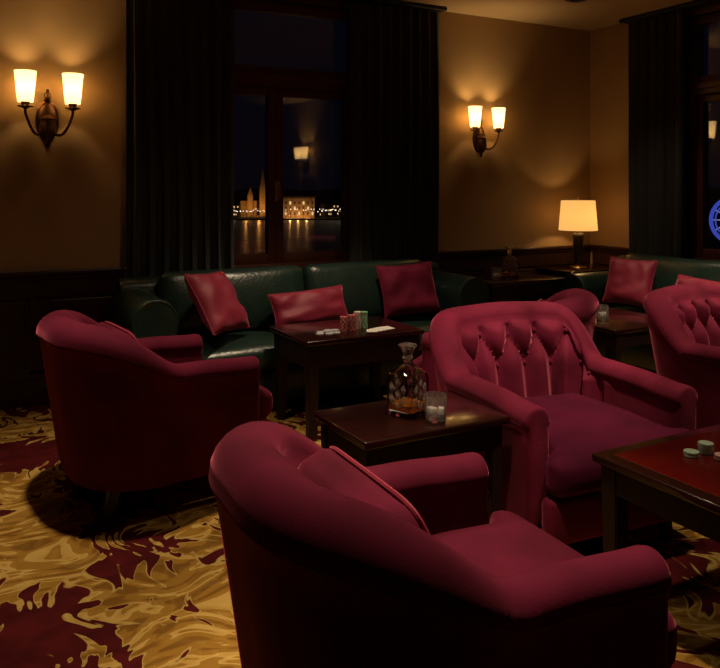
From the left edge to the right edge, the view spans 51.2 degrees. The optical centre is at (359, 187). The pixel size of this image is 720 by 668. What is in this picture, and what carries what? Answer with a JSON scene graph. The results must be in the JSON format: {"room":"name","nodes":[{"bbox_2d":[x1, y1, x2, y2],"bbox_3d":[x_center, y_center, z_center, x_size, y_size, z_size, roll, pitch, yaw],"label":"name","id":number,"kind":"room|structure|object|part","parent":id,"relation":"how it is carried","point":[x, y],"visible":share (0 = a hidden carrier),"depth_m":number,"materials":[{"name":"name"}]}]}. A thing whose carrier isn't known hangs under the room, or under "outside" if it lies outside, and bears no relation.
{"room":"casino lounge","nodes":[
{"label":"casino lounge","id":0,"kind":"room"},
{"bbox_2d":[0,0,589,272],"bbox_3d":[-1.305,-0.025,5.388,8.230,3.050,0.180,0,0,-28],"label":"wall","id":1,"kind":"structure","parent":0,"point":[62,203],"depth_m":6.36,"materials":[{"name":"beige paint"}]},
{"bbox_2d":[0,381,49,409],"bbox_3d":[-1.303,1.327,5.269,7.920,0.145,0.032,0,0,-28],"label":"baseboard","id":2,"kind":"structure","parent":1,"relation":"attached to","point":[29,394],"depth_m":4.80,"materials":[{"name":"brown wood"}]},
{"bbox_2d":[14,69,83,147],"bbox_3d":[-1.992,-0.494,4.807,0.412,0.479,0.203,0,0,-28],"label":"wall sconce","id":3,"kind":"object","parent":1,"relation":"attached to","point":[47,116],"visible":1,"depth_m":4.80,"materials":[{"name":"brown metal"}]},
{"bbox_3d":[-2.098,-0.636,4.709,0.132,0.195,0.132,0,0,-28],"label":"lamp shade","id":4,"kind":"part","parent":3,"relation":"part of","materials":[{"name":"white glass"}]},
{"bbox_3d":[-2.064,-0.417,4.769,0.028,0.175,0.155,0,0,24],"label":"arm","id":5,"kind":"part","parent":3,"relation":"part of","materials":[{"name":"brown metal"}]},
{"bbox_3d":[-1.921,-0.417,4.847,0.155,0.175,0.028,0,0,9],"label":"arm","id":6,"kind":"part","parent":3,"relation":"part of","materials":[{"name":"brown metal"}]},
{"bbox_3d":[-1.852,-0.636,4.842,0.132,0.195,0.132,0,0,-28],"label":"lamp shade","id":7,"kind":"part","parent":3,"relation":"part of","materials":[{"name":"white glass"}]},
{"bbox_2d":[0,265,183,385],"bbox_3d":[-2.978,0.969,4.352,4.100,0.862,0.050,0,0,-28],"label":"wainscoting","id":8,"kind":"structure","parent":1,"relation":"attached to","point":[26,298],"depth_m":4.84,"materials":[{"name":"brown wood"}]},
{"bbox_2d":[234,0,446,267],"bbox_3d":[-0.496,-0.412,5.711,2.620,2.175,0.280,0,0,-28],"label":"window","id":9,"kind":"structure","parent":1,"relation":"in","point":[274,83],"depth_m":5.71,"materials":[{"name":"brown wood"}]},
{"bbox_2d":[123,0,234,277],"bbox_3d":[-1.239,-0.037,5.227,0.781,2.845,0.134,0,0,-28],"label":"curtain","id":10,"kind":"object","parent":9,"relation":"hanging from","point":[180,54],"visible":0.66,"depth_m":5.21,"materials":[{"name":"fabric"}]},
{"bbox_3d":[-0.897,-0.095,5.586,0.555,1.330,0.070,0,0,-28],"label":"sash","id":11,"kind":"part","parent":9,"relation":"part of","materials":[{"name":"brown wood"}]},
{"bbox_3d":[-0.620,0.020,5.660,0.031,0.160,0.066,0,0,-28],"label":"handle","id":12,"kind":"part","parent":9,"relation":"part of","materials":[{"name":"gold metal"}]},
{"bbox_3d":[-0.582,-0.430,5.681,1.520,2.140,0.052,0,0,-28],"label":"casing","id":13,"kind":"part","parent":9,"relation":"part of","materials":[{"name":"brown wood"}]},
{"bbox_3d":[-0.369,-0.095,5.871,0.645,1.330,0.070,0,0,-28],"label":"sash","id":14,"kind":"part","parent":9,"relation":"part of","materials":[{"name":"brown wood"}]},
{"bbox_3d":[-0.465,-1.482,5.654,2.620,0.027,0.150,0,0,-28],"label":"curtain rail","id":15,"kind":"part","parent":9,"relation":"part of","materials":[{"name":"black metal"}]},
{"bbox_2d":[349,1,439,263],"bbox_3d":[0.294,-0.037,6.055,0.851,2.845,0.144,0,0,-28],"label":"curtain","id":16,"kind":"object","parent":9,"relation":"hanging from","point":[394,52],"visible":0.66,"depth_m":6.03,"materials":[{"name":"fabric"}]},
{"bbox_2d":[468,106,504,157],"bbox_3d":[1.075,-0.477,6.475,0.371,0.431,0.183,0,0,-28],"label":"wall sconce","id":17,"kind":"object","parent":1,"relation":"attached to","point":[498,113],"visible":1,"depth_m":6.47,"materials":[{"name":"white glass"}]},
{"bbox_3d":[0.979,-0.605,6.387,0.119,0.176,0.119,0,0,-28],"label":"lamp shade","id":18,"kind":"part","parent":17,"relation":"part of","materials":[{"name":"white glass"}]},
{"bbox_3d":[1.009,-0.408,6.442,0.025,0.158,0.140,0,0,24],"label":"arm","id":19,"kind":"part","parent":17,"relation":"part of","materials":[{"name":"brown metal"}]},
{"bbox_3d":[1.138,-0.408,6.512,0.140,0.158,0.025,0,0,9],"label":"arm","id":20,"kind":"part","parent":17,"relation":"part of","materials":[{"name":"brown metal"}]},
{"bbox_3d":[1.200,-0.605,6.507,0.119,0.176,0.119,0,0,-28],"label":"lamp shade","id":21,"kind":"part","parent":17,"relation":"part of","materials":[{"name":"white glass"}]},
{"bbox_2d":[438,244,590,301],"bbox_3d":[1.116,0.969,6.566,2.450,0.862,0.050,0,0,-28],"label":"trim","id":22,"kind":"structure","parent":1,"relation":"attached to","point":[465,262],"depth_m":6.69,"materials":[{"name":"brown wood"}]},
{"bbox_2d":[0,362,719,667],"bbox_3d":[0.717,1.450,1.564,8.150,0.100,8.670,0,0,-28],"label":"floor","id":23,"kind":"structure","parent":0,"point":[147,585],"depth_m":2.75,"materials":[{"name":"carpet"}]},
{"bbox_2d":[36,310,272,520],"bbox_3d":[-0.973,0.981,3.527,0.984,0.838,0.834,0,0,-35],"label":"armchair","id":24,"kind":"object","parent":23,"relation":"on","point":[130,413],"visible":0.98,"depth_m":3.15,"materials":[{"name":"red fabric"}]},
{"bbox_3d":[-1.174,0.914,3.384,0.490,0.703,0.834,0,0,-35],"label":"backrest","id":25,"kind":"part","parent":24,"relation":"part of","materials":[{"name":"red fabric"}]},
{"bbox_3d":[-1.056,1.325,3.209,0.093,0.150,0.074,0,0,-35],"label":"leg","id":26,"kind":"part","parent":24,"relation":"part of","materials":[{"name":"black wood"}]},
{"bbox_2d":[96,322,132,338],"bbox_3d":[-1.082,0.835,3.450,0.260,0.397,0.470,0,0,-35],"label":"cushion","id":27,"kind":"object","parent":24,"relation":"on","point":[110,325],"depth_m":3.41,"materials":[{"name":"red fabric"}]},
{"bbox_3d":[-1.010,1.014,3.898,0.373,0.501,0.123,0,0,-35],"label":"arm","id":28,"kind":"part","parent":24,"relation":"part of","materials":[{"name":"red fabric"}]},
{"bbox_3d":[-0.635,1.014,3.370,0.373,0.501,0.123,0,0,-35],"label":"arm","id":29,"kind":"part","parent":24,"relation":"part of","materials":[{"name":"red fabric"}]},
{"bbox_2d":[259,385,272,419],"bbox_3d":[-0.865,1.004,3.604,0.718,0.194,0.634,0,0,-35],"label":"seat cushion","id":30,"kind":"object","parent":24,"relation":"on","point":[265,396],"depth_m":3.52,"materials":[{"name":"red fabric"}]},
{"bbox_2d":[109,259,489,400],"bbox_3d":[-0.338,0.967,5.146,2.539,0.865,0.775,0,0,-28],"label":"sofa","id":31,"kind":"object","parent":23,"relation":"on","point":[150,306],"visible":0.34,"depth_m":4.92,"materials":[{"name":"green leather"}]},
{"bbox_3d":[-1.340,0.970,4.613,0.269,0.660,0.710,0,0,-28],"label":"arm","id":32,"kind":"part","parent":31,"relation":"part of","materials":[{"name":"green leather"}]},
{"bbox_2d":[183,271,249,335],"bbox_3d":[-0.878,0.700,4.630,0.269,0.376,0.439,0,0,21],"label":"throw pillow","id":33,"kind":"object","parent":31,"relation":"on","point":[214,296],"visible":1,"depth_m":4.51,"materials":[{"name":"red leather"}]},
{"bbox_2d":[157,265,304,336],"bbox_3d":[-0.830,0.753,5.000,0.997,0.435,0.243,0,0,-28],"label":"cushion","id":34,"kind":"object","parent":31,"relation":"on","point":[252,285],"depth_m":4.94,"materials":[{"name":"green leather"}]},
{"bbox_2d":[201,330,300,370],"bbox_3d":[-0.728,1.034,4.810,0.997,0.194,0.555,0,0,-28],"label":"seat cushion","id":35,"kind":"object","parent":31,"relation":"on","point":[259,344],"depth_m":4.61,"materials":[{"name":"green leather"}]},
{"bbox_3d":[-0.468,0.956,5.386,2.440,0.752,0.230,0,0,-28],"label":"backrest","id":36,"kind":"part","parent":31,"relation":"part of","materials":[{"name":"green leather"}]},
{"bbox_2d":[267,285,348,324],"bbox_3d":[-0.331,0.800,5.007,0.569,0.264,0.196,0,0,-35],"label":"throw pillow","id":37,"kind":"object","parent":31,"relation":"on","point":[327,303],"visible":0.8,"depth_m":4.94,"materials":[{"name":"red fabric"}]},
{"bbox_2d":[302,259,427,317],"bbox_3d":[0.054,0.752,5.478,0.997,0.434,0.242,0,0,-28],"label":"cushion","id":38,"kind":"object","parent":31,"relation":"on","point":[360,283],"depth_m":5.33,"materials":[{"name":"green leather"}]},
{"bbox_2d":[375,261,440,317],"bbox_3d":[0.348,0.725,5.390,0.467,0.370,0.206,0,0,-26],"label":"throw pillow","id":39,"kind":"object","parent":31,"relation":"on","point":[406,289],"visible":1,"depth_m":5.33,"materials":[{"name":"fabric"}]},
{"bbox_2d":[386,316,432,350],"bbox_3d":[0.156,1.035,5.288,0.997,0.192,0.555,0,0,-28],"label":"seat cushion","id":40,"kind":"object","parent":31,"relation":"on","point":[422,322],"depth_m":5.33,"materials":[{"name":"green leather"}]},
{"bbox_3d":[0.657,0.970,5.692,0.269,0.660,0.710,0,0,-28],"label":"arm","id":41,"kind":"part","parent":31,"relation":"part of","materials":[{"name":"green leather"}]},
{"bbox_2d":[269,316,423,440],"bbox_3d":[-0.085,1.120,4.515,0.765,0.560,0.555,0,0,-28],"label":"coffee table","id":42,"kind":"object","parent":23,"relation":"on","point":[299,343],"visible":0.85,"depth_m":4.33,"materials":[{"name":"brown wood"}]},
{"bbox_3d":[-0.479,1.135,4.555,0.070,0.530,0.070,0,0,-28],"label":"leg","id":43,"kind":"part","parent":42,"relation":"part of","materials":[{"name":"brown wood"}]},
{"bbox_3d":[-0.268,1.135,4.164,0.070,0.530,0.070,0,0,-28],"label":"leg","id":44,"kind":"part","parent":42,"relation":"part of","materials":[{"name":"brown wood"}]},
{"bbox_3d":[0.097,1.135,4.867,0.070,0.530,0.070,0,0,-28],"label":"leg","id":45,"kind":"part","parent":42,"relation":"part of","materials":[{"name":"brown wood"}]},
{"bbox_3d":[0.308,1.135,4.475,0.070,0.530,0.070,0,0,-28],"label":"leg","id":46,"kind":"part","parent":42,"relation":"part of","materials":[{"name":"brown wood"}]},
{"bbox_3d":[0.139,0.836,4.471,0.064,0.001,0.088,0,0,-21],"label":"card","id":47,"kind":"object","parent":42,"relation":"on","visible":0},
{"bbox_2d":[380,326,394,328],"bbox_3d":[0.162,0.835,4.488,0.064,0.001,0.088,0,0,-28],"label":"card","id":48,"kind":"object","parent":47,"relation":"on","point":[383,327],"visible":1,"depth_m":4.49,"materials":[{"name":"paper"}]},
{"bbox_2d":[314,391,509,523],"bbox_3d":[0.186,1.113,2.749,0.602,0.575,0.400,0,0,-28],"label":"side table","id":49,"kind":"object","parent":23,"relation":"on","point":[366,432],"visible":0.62,"depth_m":2.65,"materials":[{"name":"brown wood"}]},
{"bbox_3d":[-0.113,1.127,2.764,0.050,0.545,0.050,0,0,-28],"label":"leg","id":50,"kind":"part","parent":49,"relation":"part of","materials":[{"name":"brown wood"}]},
{"bbox_3d":[0.034,1.127,2.491,0.050,0.545,0.050,0,0,-28],"label":"leg","id":51,"kind":"part","parent":49,"relation":"part of","materials":[{"name":"brown wood"}]},
{"bbox_2d":[387,342,428,418],"bbox_3d":[0.174,0.696,2.737,0.124,0.256,0.124,0,0,42],"label":"decanter","id":52,"kind":"object","parent":49,"relation":"on","point":[407,383],"visible":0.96,"depth_m":2.70,"materials":[{"name":"clear glass"}]},
{"bbox_2d":[424,391,446,422],"bbox_3d":[0.268,0.777,2.663,0.081,0.094,0.081,0,0,-28],"label":"tumbler","id":53,"kind":"object","parent":49,"relation":"on","point":[435,402],"visible":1,"depth_m":2.63,"materials":[{"name":"clear glass"}]},
{"bbox_3d":[0.485,1.127,2.735,0.050,0.545,0.050,0,0,-28],"label":"leg","id":54,"kind":"part","parent":49,"relation":"part of","materials":[{"name":"brown wood"}]},
{"bbox_2d":[209,421,677,667],"bbox_3d":[0.161,0.981,1.754,0.984,0.838,0.834,0,0,-26],"label":"armchair","id":55,"kind":"object","parent":23,"relation":"on","point":[332,560],"visible":1,"depth_m":1.44,"materials":[{"name":"red fabric"}]},
{"bbox_2d":[298,449,421,528],"bbox_3d":[0.042,0.835,1.695,0.260,0.397,0.470,0,0,-26],"label":"cushion","id":56,"kind":"object","parent":55,"relation":"on","point":[334,470],"depth_m":1.65,"materials":[{"name":"red fabric"}]},
{"bbox_3d":[-0.060,0.914,1.645,0.490,0.703,0.834,0,0,-26],"label":"backrest","id":57,"kind":"part","parent":55,"relation":"part of","materials":[{"name":"red fabric"}]},
{"bbox_3d":[0.183,1.014,2.126,0.373,0.501,0.123,0,0,-26],"label":"arm","id":58,"kind":"part","parent":55,"relation":"part of","materials":[{"name":"red fabric"}]},
{"bbox_2d":[431,510,677,667],"bbox_3d":[0.280,1.004,1.813,0.718,0.194,0.634,0,0,-26],"label":"seat cushion","id":59,"kind":"object","parent":55,"relation":"on","point":[510,544],"depth_m":1.95,"materials":[{"name":"red fabric"}]},
{"bbox_3d":[0.471,1.014,1.547,0.373,0.501,0.123,0,0,-26],"label":"arm","id":60,"kind":"part","parent":55,"relation":"part of","materials":[{"name":"red fabric"}]},
{"bbox_2d":[413,288,598,390],"bbox_3d":[0.816,0.981,4.197,0.984,0.838,0.834,0,0,24],"label":"armchair","id":61,"kind":"object","parent":23,"relation":"on","point":[584,304],"visible":0.09,"depth_m":3.98,"materials":[{"name":"red fabric"}]},
{"bbox_2d":[413,355,421,368],"bbox_3d":[0.694,1.004,4.251,0.718,0.194,0.634,0,0,24],"label":"seat cushion","id":62,"kind":"object","parent":61,"relation":"on","point":[418,361],"depth_m":4.10,"materials":[{"name":"red fabric"}]},
{"bbox_3d":[0.516,1.014,3.975,0.373,0.501,0.123,0,0,24],"label":"arm","id":63,"kind":"part","parent":61,"relation":"part of","materials":[{"name":"red fabric"}]},
{"bbox_3d":[1.042,0.914,4.099,0.490,0.703,0.834,0,0,24],"label":"backrest","id":64,"kind":"part","parent":61,"relation":"part of","materials":[{"name":"red fabric"}]},
{"bbox_2d":[472,272,564,301],"bbox_3d":[1.229,1.067,6.178,0.760,0.665,0.500,0,0,-28],"label":"side table","id":65,"kind":"object","parent":23,"relation":"on","point":[527,283],"visible":0.42,"depth_m":6.00,"materials":[{"name":"brown wood"}]},
{"bbox_3d":[1.032,1.083,5.839,0.050,0.635,0.050,0,0,-28],"label":"leg","id":66,"kind":"part","parent":65,"relation":"part of","materials":[{"name":"brown wood"}]},
{"bbox_2d":[491,267,500,279],"bbox_3d":[1.095,0.687,6.049,0.081,0.094,0.081,0,0,39],"label":"tumbler","id":67,"kind":"object","parent":65,"relation":"on","point":[495,271],"visible":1,"depth_m":6.02,"materials":[{"name":"clear glass"}]},
{"bbox_2d":[500,246,518,278],"bbox_3d":[1.218,0.606,6.115,0.124,0.256,0.124,0,0,-33],"label":"decanter","id":68,"kind":"object","parent":65,"relation":"on","point":[509,265],"visible":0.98,"depth_m":6.08,"materials":[{"name":"clear glass"}]},
{"bbox_3d":[1.427,1.083,6.518,0.050,0.635,0.050,0,0,-28],"label":"leg","id":69,"kind":"part","parent":65,"relation":"part of","materials":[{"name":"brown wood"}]},
{"bbox_3d":[1.622,1.083,6.157,0.050,0.635,0.050,0,0,-28],"label":"leg","id":70,"kind":"part","parent":65,"relation":"part of","materials":[{"name":"brown wood"}]},
{"bbox_2d":[429,301,697,543],"bbox_3d":[0.822,0.971,3.176,0.861,0.859,0.991,0,0,-23],"label":"tufted armchair","id":71,"kind":"object","parent":23,"relation":"on","point":[536,364],"visible":0.73,"depth_m":3.06,"materials":[{"name":"fabric"}]},
{"bbox_3d":[0.564,1.020,2.862,0.121,0.491,0.380,0,0,-23],"label":"arm","id":72,"kind":"part","parent":71,"relation":"part of","materials":[{"name":"fabric"}]},
{"bbox_3d":[0.723,0.903,3.405,0.861,0.724,0.490,0,0,-23],"label":"backrest","id":73,"kind":"part","parent":71,"relation":"part of","materials":[{"name":"fabric"}]},
{"bbox_3d":[0.842,1.183,3.130,0.608,0.165,0.615,0,0,-23],"label":"seat","id":74,"kind":"part","parent":71,"relation":"part of","materials":[{"name":"fabric"}]},
{"bbox_2d":[524,393,690,497],"bbox_3d":[0.876,1.004,3.050,0.714,0.194,0.718,0,0,-23],"label":"seat cushion","id":75,"kind":"object","parent":71,"relation":"on","point":[581,425],"depth_m":2.85,"materials":[{"name":"fabric"}]},
{"bbox_3d":[1.227,1.020,3.149,0.121,0.491,0.380,0,0,-23],"label":"arm","id":76,"kind":"part","parent":71,"relation":"part of","materials":[{"name":"fabric"}]},
{"bbox_3d":[1.211,1.325,3.008,0.055,0.150,0.064,0,0,-23],"label":"leg","id":77,"kind":"part","parent":71,"relation":"part of","materials":[{"name":"black wood"}]},
{"bbox_2d":[535,264,608,299],"bbox_3d":[1.964,1.056,6.712,0.640,0.688,0.460,0,0,-28],"label":"table","id":78,"kind":"object","parent":23,"relation":"on","point":[562,271],"visible":0.29,"depth_m":6.64,"materials":[{"name":"brown wood"}]},
{"bbox_3d":[1.634,1.071,6.744,0.050,0.658,0.050,0,0,-28],"label":"leg","id":79,"kind":"part","parent":78,"relation":"part of","materials":[{"name":"brown wood"}]},
{"bbox_2d":[558,196,597,268],"bbox_3d":[1.946,0.392,6.702,0.340,0.639,0.340,0,0,-28],"label":"table lamp","id":80,"kind":"object","parent":78,"relation":"on","point":[577,215],"visible":1,"depth_m":6.59,"materials":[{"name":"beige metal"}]},
{"bbox_3d":[1.946,0.542,6.702,0.104,0.282,0.104,0,0,-28],"label":"stem","id":81,"kind":"part","parent":80,"relation":"part of","materials":[{"name":"grey metal"}]},
{"bbox_3d":[1.946,0.243,6.702,0.340,0.265,0.340,0,0,-28],"label":"lamp shade","id":82,"kind":"part","parent":80,"relation":"part of","materials":[{"name":"fabric"}]},
{"bbox_2d":[592,308,651,361],"bbox_3d":[1.650,1.125,4.917,0.620,0.550,0.640,0,0,-28],"label":"cocktail table","id":83,"kind":"object","parent":23,"relation":"on","point":[622,329],"visible":0.26,"depth_m":4.62,"materials":[{"name":"brown wood"}]},
{"bbox_2d":[596,304,608,319],"bbox_3d":[1.563,0.802,4.847,0.081,0.094,0.081,0,0,16],"label":"tumbler","id":84,"kind":"object","parent":83,"relation":"on","point":[602,313],"visible":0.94,"depth_m":4.81,"materials":[{"name":"clear glass"}]},
{"bbox_3d":[1.752,1.140,5.285,0.050,0.520,0.050,0,0,-28],"label":"leg","id":85,"kind":"part","parent":83,"relation":"part of","materials":[{"name":"brown wood"}]},
{"bbox_3d":[1.548,1.140,4.549,0.050,0.520,0.050,0,0,-28],"label":"leg","id":86,"kind":"part","parent":83,"relation":"part of","materials":[{"name":"brown wood"}]},
{"bbox_2d":[562,253,719,371],"bbox_3d":[2.575,0.967,5.303,0.775,0.865,2.539,0,0,-28],"label":"sofa","id":87,"kind":"object","parent":23,"relation":"on","point":[667,271],"visible":0.23,"depth_m":5.76,"materials":[{"name":"green leather"}]},
{"bbox_3d":[2.042,1.005,6.305,0.710,0.607,0.269,0,0,-28],"label":"arm","id":88,"kind":"part","parent":87,"relation":"part of","materials":[{"name":"green leather"}]},
{"bbox_2d":[609,305,646,314],"bbox_3d":[2.239,1.034,5.693,0.555,0.194,0.997,0,0,-28],"label":"seat cushion","id":89,"kind":"object","parent":87,"relation":"on","point":[631,308],"depth_m":5.89,"materials":[{"name":"green leather"}]},
{"bbox_2d":[602,256,657,307],"bbox_3d":[2.089,0.725,5.814,0.230,0.367,0.376,0,0,-43],"label":"throw pillow","id":90,"kind":"object","parent":87,"relation":"on","point":[629,281],"visible":0.94,"depth_m":5.75,"materials":[{"name":"red leather"}]},
{"bbox_2d":[624,253,719,307],"bbox_3d":[2.429,0.753,5.795,0.243,0.435,0.997,0,0,-28],"label":"cushion","id":91,"kind":"object","parent":87,"relation":"on","point":[667,271],"depth_m":5.70,"materials":[{"name":"green leather"}]},
{"bbox_2d":[675,274,719,285],"bbox_3d":[2.408,0.760,5.281,0.194,0.260,0.499,0,0,-31],"label":"throw pillow","id":92,"kind":"object","parent":87,"relation":"on","point":[682,279],"visible":0.26,"depth_m":5.34,"materials":[{"name":"red leather"}]},
{"bbox_2d":[592,424,719,552],"bbox_3d":[1.464,1.124,2.286,1.150,0.552,0.910,0,0,-28],"label":"table","id":93,"kind":"object","parent":23,"relation":"on","point":[654,475],"visible":0.77,"depth_m":2.30,"materials":[{"name":"brown wood"}]},
{"bbox_3d":[0.813,1.140,2.392,0.065,0.520,0.065,0,0,-28],"label":"leg","id":94,"kind":"part","parent":93,"relation":"part of","materials":[{"name":"brown wood"}]},
{"bbox_3d":[1.049,0.845,2.376,0.047,0.005,0.047,0,0,-43],"label":"chip","id":95,"kind":"object","parent":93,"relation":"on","visible":0},
{"bbox_3d":[1.049,0.840,2.377,0.047,0.005,0.047,0,0,31],"label":"chip","id":96,"kind":"object","parent":95,"relation":"on","visible":0},
{"bbox_2d":[683,448,699,454],"bbox_3d":[1.048,0.834,2.376,0.047,0.005,0.047,0,0,-33],"label":"chip","id":97,"kind":"object","parent":96,"relation":"on","point":[689,451],"visible":1,"depth_m":2.37,"materials":[{"name":"white plastic"}]},
{"label":"chip","id":98,"kind":"object","parent":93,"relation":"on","visible":0},
{"bbox_3d":[1.108,0.840,2.406,0.047,0.005,0.047,0,0,32],"label":"chip","id":99,"kind":"object","parent":98,"relation":"on","visible":0},
{"label":"chip","id":100,"kind":"object","parent":99,"relation":"on","visible":0},
{"bbox_2d":[698,446,713,449],"bbox_3d":[1.107,0.829,2.405,0.047,0.005,0.047,0,0,40],"label":"chip","id":101,"kind":"object","parent":100,"relation":"on","point":[698,446],"visible":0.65,"depth_m":2.38,"materials":[{"name":"plastic"}]},
{"label":"chip","id":102,"kind":"object","parent":101,"relation":"on","visible":0},
{"bbox_2d":[698,440,713,446],"bbox_3d":[1.108,0.818,2.406,0.047,0.005,0.047,0,0,-6],"label":"chip","id":103,"kind":"object","parent":102,"relation":"on","point":[701,442],"visible":1,"depth_m":2.40,"materials":[{"name":"plastic"}]},
{"bbox_2d":[643,283,719,428],"bbox_3d":[2.048,0.971,3.872,0.861,0.859,0.991,0,0,-38],"label":"tufted armchair","id":104,"kind":"object","parent":23,"relation":"on","point":[683,319],"visible":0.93,"depth_m":3.85,"materials":[{"name":"fabric"}]},
{"bbox_3d":[1.879,1.020,3.502,0.121,0.491,0.380,0,0,-38],"label":"arm","id":105,"kind":"part","parent":104,"relation":"part of","materials":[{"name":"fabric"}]},
{"bbox_2d":[397,0,695,30],"bbox_3d":[0.717,-1.560,1.564,8.350,0.120,8.870,0,0,-28],"label":"ceiling","id":106,"kind":"structure","parent":0,"point":[589,15],"depth_m":6.28,"materials":[{"name":"paint"}]},
{"bbox_2d":[565,0,586,2],"bbox_3d":[1.716,-1.492,5.930,0.190,0.015,0.190,0,0,-28],"label":"recessed light","id":107,"kind":"object","parent":106,"relation":"in","point":[570,1],"visible":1,"depth_m":5.98,"materials":[{"name":"black metal"}]},
{"bbox_2d":[590,11,718,263],"bbox_3d":[4.274,-0.025,3.533,0.180,3.050,8.750,0,0,-28],"label":"wall","id":108,"kind":"structure","parent":0,"point":[609,46],"depth_m":6.96,"materials":[{"name":"beige paint"}]},
{"bbox_2d":[590,245,628,265],"bbox_3d":[2.439,0.969,6.685,0.050,0.862,1.000,0,0,-28],"label":"trim","id":109,"kind":"structure","parent":108,"relation":"attached to","point":[601,254],"depth_m":6.98,"materials":[{"name":"brown wood"}]},
{"bbox_2d":[619,0,719,260],"bbox_3d":[3.085,-0.412,5.522,0.280,2.175,2.780,0,0,-28],"label":"window","id":110,"kind":"structure","parent":108,"relation":"in","point":[702,90],"depth_m":6.19,"materials":[{"name":"brown wood"}]},
{"bbox_2d":[629,10,682,257],"bbox_3d":[2.517,-0.037,6.418,0.141,2.845,0.588,0,0,-28],"label":"curtain","id":111,"kind":"object","parent":110,"relation":"hanging from","point":[655,43],"visible":0.68,"depth_m":6.35,"materials":[{"name":"fabric"}]},
{"bbox_3d":[3.028,-1.482,5.491,0.150,0.027,2.780,0,0,-28],"label":"curtain rail","id":112,"kind":"part","parent":110,"relation":"part of","materials":[{"name":"black metal"}]},
{"bbox_3d":[2.954,-0.095,5.931,0.070,1.330,0.635,0,0,-28],"label":"sash","id":113,"kind":"part","parent":110,"relation":"part of","materials":[{"name":"brown wood"}]},
{"bbox_2d":[709,200,719,248],"bbox_3d":[129.116,12.084,259.986,14.744,18.741,8.738,0,0,-28],"label":"wheel","id":114,"kind":"object","parent":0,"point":[717,204],"visible":0.99,"depth_m":259.57,"materials":[{"name":"metal"}]},
{"label":"outside","id":115,"kind":"structure","parent":0,"visible":0},
{"bbox_2d":[234,208,719,219],"bbox_3d":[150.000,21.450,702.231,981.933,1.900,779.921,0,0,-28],"label":"quay","id":116,"kind":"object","parent":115,"point":[249,217],"depth_m":521.93,"materials":[{"name":"stone"}]},
{"bbox_2d":[234,201,240,216],"bbox_3d":[-86.227,14.910,526.231,7.961,11.180,9.658,0,0,-28],"label":"house","id":117,"kind":"structure","parent":116,"relation":"on","point":[237,206],"depth_m":522.18,"materials":[{"name":"stone"}]},
{"bbox_2d":[241,170,264,214],"bbox_3d":[-81.566,2.790,567.485,16.695,35.420,23.256,0,0,-28],"label":"church","id":118,"kind":"structure","parent":116,"relation":"on","point":[249,205],"depth_m":562.27,"materials":[{"name":"stone"}]},
{"bbox_2d":[283,196,316,217],"bbox_3d":[-41.931,13.198,524.231,27.981,14.604,25.836,0,0,-28],"label":"palace","id":119,"kind":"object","parent":116,"relation":"on","point":[307,204],"visible":0.98,"depth_m":516.22,"materials":[{"name":"stone"}]},
{"bbox_2d":[319,200,325,216],"bbox_3d":[-26.424,14.316,526.231,7.961,12.368,9.658,0,0,-28],"label":"house","id":120,"kind":"structure","parent":116,"relation":"on","point":[322,203],"depth_m":522.18,"materials":[{"name":"stone"}]},
{"bbox_2d":[326,199,331,216],"bbox_3d":[-21.887,14.229,534.231,7.961,12.542,9.658,0,0,-28],"label":"house","id":121,"kind":"structure","parent":116,"relation":"on","point":[328,201],"depth_m":530.28,"materials":[{"name":"stone"}]},
{"bbox_2d":[333,201,338,216],"bbox_3d":[-17.200,14.799,542.231,7.961,11.402,9.658,0,0,-28],"label":"house","id":122,"kind":"structure","parent":116,"relation":"on","point":[335,203],"depth_m":538.23,"materials":[{"name":"stone"}]},
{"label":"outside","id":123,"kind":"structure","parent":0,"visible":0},
{"bbox_2d":[234,220,719,253],"bbox_3d":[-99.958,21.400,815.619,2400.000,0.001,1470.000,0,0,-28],"label":"river","id":124,"kind":"structure","parent":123,"point":[249,235],"depth_m":331.35,"materials":[{"name":"black liquid"}]},
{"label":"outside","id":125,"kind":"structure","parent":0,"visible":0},
{"bbox_2d":[234,188,719,207],"bbox_3d":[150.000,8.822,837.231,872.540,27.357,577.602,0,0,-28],"label":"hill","id":126,"kind":"structure","parent":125,"point":[240,195],"depth_m":810.55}
]}

